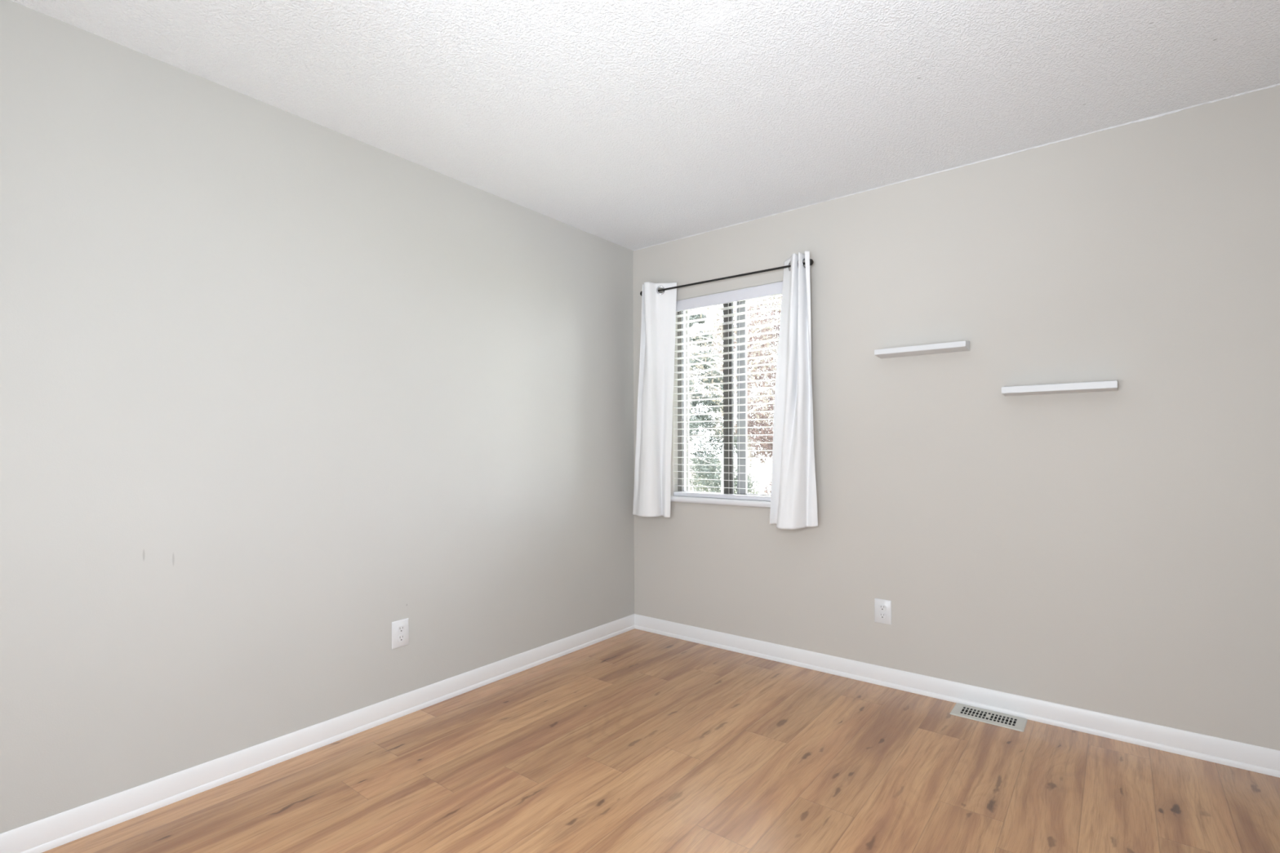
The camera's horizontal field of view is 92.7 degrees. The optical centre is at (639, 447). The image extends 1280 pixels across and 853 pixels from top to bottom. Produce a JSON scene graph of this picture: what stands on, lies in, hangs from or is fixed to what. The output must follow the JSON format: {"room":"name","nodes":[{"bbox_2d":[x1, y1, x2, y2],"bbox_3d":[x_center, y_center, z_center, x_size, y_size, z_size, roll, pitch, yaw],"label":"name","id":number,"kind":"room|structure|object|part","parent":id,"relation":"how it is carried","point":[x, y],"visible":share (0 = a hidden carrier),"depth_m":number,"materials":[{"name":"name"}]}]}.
{"room":"empty bedroom","nodes":[
{"label":"empty bedroom","id":0,"kind":"room"},
{"bbox_2d":[0,0,634,833],"bbox_3d":[-1.252,-0.049,2.518,0.140,2.480,4.030,0,0,38],"label":"wall","id":1,"kind":"structure","parent":0,"point":[280,389],"depth_m":2.22,"materials":[{"name":"beige paint"}]},
{"bbox_2d":[0,613,635,852],"bbox_3d":[-1.187,1.126,2.470,0.016,0.089,3.750,0,0,38],"label":"baseboard","id":2,"kind":"structure","parent":1,"relation":"attached to","point":[41,836],"depth_m":2.22,"materials":[{"name":"white paint"}]},
{"bbox_2d":[391,617,408,648],"bbox_3d":[-1.043,0.812,2.660,0.010,0.118,0.080,0,0,38],"label":"wall outlet","id":3,"kind":"object","parent":1,"relation":"attached to","point":[400,628],"visible":1,"depth_m":2.66,"materials":[{"name":"white plastic"}]},
{"bbox_2d":[397,634,404,641],"bbox_3d":[-1.041,0.831,2.659,0.004,0.028,0.034,0,0,38],"label":"receptacle","id":4,"kind":"object","parent":3,"relation":"attached to","point":[401,637],"depth_m":2.66,"materials":[{"name":"grey plastic"}]},
{"bbox_2d":[397,625,404,632],"bbox_3d":[-1.041,0.792,2.659,0.004,0.028,0.034,0,0,38],"label":"receptacle","id":5,"kind":"object","parent":3,"relation":"attached to","point":[401,628],"depth_m":2.66,"materials":[{"name":"grey plastic"}]},
{"bbox_2d":[10,0,1279,250],"bbox_3d":[0.026,-1.334,1.513,3.400,0.120,4.030,0,0,38],"label":"ceiling","id":6,"kind":"structure","parent":0,"point":[633,125],"depth_m":2.09,"materials":[{"name":"white paint"}]},
{"bbox_2d":[42,628,1279,852],"bbox_3d":[0.035,1.241,1.513,3.220,0.150,3.850,0,0,38],"label":"floor","id":7,"kind":"structure","parent":0,"point":[634,740],"depth_m":2.11,"materials":[{"name":"brown wood"}]},
{"bbox_2d":[949,702,1027,732],"bbox_3d":[1.501,1.159,2.631,0.275,0.004,0.146,0,0,38],"label":"floor vent","id":8,"kind":"object","parent":7,"relation":"in","point":[989,717],"visible":1,"depth_m":2.62,"materials":[{"name":"white metal"}]},
{"bbox_2d":[959,706,1017,726],"bbox_3d":[1.503,1.160,2.633,0.213,0.002,0.088,0,0,38],"label":"grille","id":9,"kind":"object","parent":8,"relation":"attached to","point":[972,712],"depth_m":2.63,"materials":[{"name":"white metal"}]},
{"bbox_2d":[633,84,1279,751],"bbox_3d":[1.230,-0.058,3.043,3.120,2.480,0.140,0,0,38],"label":"wall","id":10,"kind":"structure","parent":0,"point":[1117,553],"depth_m":2.59,"materials":[{"name":"beige paint"}]},
{"bbox_2d":[671,495,770,507],"bbox_3d":[0.490,0.314,3.516,0.846,0.035,0.032,0,0,38],"label":"trim","id":11,"kind":"structure","parent":10,"relation":"attached to","point":[760,504],"depth_m":3.51,"materials":[{"name":"white paint"}]},
{"bbox_2d":[640,258,813,296],"bbox_3d":[0.467,-0.946,3.482,1.118,0.053,0.108,0,0,38],"label":"curtain rod","id":12,"kind":"object","parent":10,"relation":"attached to","point":[811,261],"visible":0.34,"depth_m":3.40,"materials":[{"name":"black metal"}]},
{"bbox_2d":[632,281,676,517],"bbox_3d":[0.064,-0.288,3.733,0.309,1.420,0.130,0,0,38],"label":"curtain","id":13,"kind":"object","parent":12,"relation":"hanging from","point":[652,470],"visible":1,"depth_m":3.69,"materials":[{"name":"white fabric"}]},
{"bbox_2d":[769,250,817,528],"bbox_3d":[0.778,-0.288,3.165,0.270,1.408,0.145,0,0,38],"label":"curtain","id":14,"kind":"object","parent":12,"relation":"hanging from","point":[793,498],"visible":1,"depth_m":3.14,"materials":[{"name":"white fabric"}]},
{"bbox_2d":[677,293,782,501],"bbox_3d":[0.556,-0.295,3.602,0.750,1.216,0.092,0,0,38],"label":"window","id":15,"kind":"structure","parent":10,"relation":"in","point":[743,454],"depth_m":3.59,"materials":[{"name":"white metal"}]},
{"bbox_3d":[0.407,-0.295,3.695,0.357,1.180,0.023,0,0,38],"label":"sash","id":16,"kind":"part","parent":15,"relation":"part of","materials":[{"name":"white metal"}]},
{"bbox_2d":[673,281,782,501],"bbox_3d":[0.507,-0.300,3.539,0.742,1.190,0.067,0,0,38],"label":"window blind","id":17,"kind":"object","parent":15,"relation":"attached to","point":[771,289],"visible":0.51,"depth_m":3.52,"materials":[{"name":"white plastic"}]},
{"bbox_3d":[0.273,-0.282,3.730,0.002,1.125,0.055,0,0,38],"label":"ladder cord","id":18,"kind":"part","parent":17,"relation":"part of","materials":[{"name":"white fabric"}]},
{"bbox_3d":[0.511,0.283,3.543,0.738,0.024,0.050,0,0,38],"label":"rail","id":19,"kind":"part","parent":17,"relation":"part of","materials":[{"name":"white"}]},
{"bbox_3d":[0.509,-0.867,3.544,0.734,0.047,0.049,0,0,38],"label":"head rail","id":20,"kind":"part","parent":17,"relation":"part of","materials":[{"name":"white plastic"}]},
{"bbox_3d":[0.526,-0.283,3.532,0.002,1.125,0.055,0,0,38],"label":"ladder cord","id":21,"kind":"part","parent":17,"relation":"part of","materials":[{"name":"white fabric"}]},
{"bbox_3d":[0.564,-0.285,3.465,0.006,1.100,0.002,0,0,4],"label":"lift cord","id":22,"kind":"part","parent":17,"relation":"part of","materials":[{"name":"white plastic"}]},
{"bbox_3d":[0.746,-0.283,3.359,0.002,1.125,0.055,0,0,38],"label":"ladder cord","id":23,"kind":"part","parent":17,"relation":"part of","materials":[{"name":"white fabric"}]},
{"bbox_3d":[0.719,-0.294,3.491,0.248,1.129,0.004,0,0,38],"label":"glass pane","id":24,"kind":"part","parent":15,"relation":"part of","materials":[{"name":"clear glass"}]},
{"bbox_3d":[0.710,-0.296,3.499,0.340,1.180,0.017,0,0,38],"label":"sash","id":25,"kind":"part","parent":15,"relation":"part of","materials":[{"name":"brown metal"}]},
{"bbox_2d":[874,598,891,625],"bbox_3d":[1.187,0.803,2.984,0.080,0.118,0.010,0,0,38],"label":"wall outlet","id":26,"kind":"object","parent":10,"relation":"attached to","point":[882,608],"visible":1,"depth_m":2.98,"materials":[{"name":"white plastic"}]},
{"bbox_2d":[879,612,886,618],"bbox_3d":[1.185,0.823,2.982,0.034,0.028,0.004,0,0,38],"label":"receptacle","id":27,"kind":"object","parent":26,"relation":"attached to","point":[882,615],"depth_m":2.98,"materials":[{"name":"grey plastic"}]},
{"bbox_2d":[879,604,886,610],"bbox_3d":[1.185,0.784,2.982,0.034,0.028,0.004,0,0,38],"label":"receptacle","id":28,"kind":"object","parent":26,"relation":"attached to","point":[882,607],"depth_m":2.98,"materials":[{"name":"grey plastic"}]},
{"bbox_2d":[874,341,969,358],"bbox_3d":[1.304,-0.457,2.833,0.391,0.042,0.100,0,0,38],"label":"floating shelf","id":29,"kind":"object","parent":10,"relation":"attached to","point":[959,346],"visible":1,"depth_m":2.80,"materials":[{"name":"white laminate"}]},
{"bbox_2d":[634,613,1279,777],"bbox_3d":[1.186,1.118,2.982,3.120,0.089,0.016,0,0,38],"label":"baseboard","id":30,"kind":"structure","parent":10,"relation":"attached to","point":[1255,758],"depth_m":2.66,"materials":[{"name":"white paint"}]},
{"bbox_2d":[634,83,1279,250],"bbox_3d":[1.182,-1.274,2.987,3.100,0.008,0.004,0,0,38],"label":"trim","id":31,"kind":"structure","parent":10,"relation":"attached to","point":[1278,84],"depth_m":2.58,"materials":[{"name":"white paint"}]},
{"bbox_2d":[1001,380,1117,395],"bbox_3d":[1.717,-0.246,2.509,0.388,0.042,0.100,0,0,38],"label":"floating shelf","id":32,"kind":"object","parent":10,"relation":"attached to","point":[1104,385],"visible":1,"depth_m":2.47,"materials":[{"name":"white laminate"}]},
{"label":"outside","id":33,"kind":"structure","parent":0,"visible":0},
{"bbox_2d":[693,460,772,494],"bbox_3d":[12.942,1.567,32.660,75.000,0.190,60.000,0,0,38],"label":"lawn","id":34,"kind":"structure","parent":33,"point":[764,477],"depth_m":35.07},
{"bbox_2d":[690,408,709,480],"bbox_3d":[1.004,-0.799,26.869,5.203,6.582,5.462,0,0,-15],"label":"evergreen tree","id":35,"kind":"object","parent":34,"relation":"on","point":[692,408],"visible":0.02,"depth_m":26.04,"materials":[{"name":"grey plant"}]},
{"bbox_2d":[693,463,719,492],"bbox_3d":[1.343,0.998,18.366,2.272,1.259,2.265,0,0,38],"label":"shrub","id":36,"kind":"object","parent":34,"relation":"on","point":[693,464],"visible":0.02,"depth_m":17.96,"materials":[{"name":"green plant"}]},
{"bbox_2d":[688,309,763,494],"bbox_3d":[1.052,-0.702,13.708,3.262,5.077,3.980,0,0,-19],"label":"evergreen tree","id":37,"kind":"object","parent":34,"relation":"on","point":[707,402],"visible":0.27,"depth_m":13.25,"materials":[{"name":"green plant"}]},
{"bbox_2d":[693,462,758,493],"bbox_3d":[2.104,0.991,15.741,2.053,1.269,2.057,0,0,38],"label":"shrub","id":38,"kind":"object","parent":34,"relation":"on","point":[699,483],"visible":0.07,"depth_m":15.51,"materials":[{"name":"green plant"}]},
{"bbox_2d":[688,295,781,493],"bbox_3d":[1.532,-0.686,9.347,2.038,4.619,1.953,0,0,5],"label":"birch tree","id":39,"kind":"object","parent":34,"relation":"on","point":[754,331],"visible":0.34,"depth_m":9.31,"materials":[{"name":"grey plant"}]},
{"bbox_2d":[695,318,777,491],"bbox_3d":[4.007,-1.569,21.778,4.552,6.368,5.132,0,0,6],"label":"autumn tree","id":40,"kind":"object","parent":34,"relation":"on","point":[749,453],"visible":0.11,"depth_m":21.63,"materials":[{"name":"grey plant"}]},
{"bbox_2d":[697,295,782,471],"bbox_3d":[4.061,-1.354,16.244,5.544,5.920,4.913,0,0,25],"label":"autumn tree","id":41,"kind":"object","parent":34,"relation":"on","point":[764,438],"visible":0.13,"depth_m":15.61,"materials":[{"name":"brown plant"}]},
{"bbox_2d":[763,480,771,494],"bbox_3d":[3.478,0.950,13.629,1.671,1.359,1.676,0,0,38],"label":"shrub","id":42,"kind":"object","parent":34,"relation":"on","point":[766,491],"visible":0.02,"depth_m":13.68,"materials":[{"name":"plant"}]}
]}

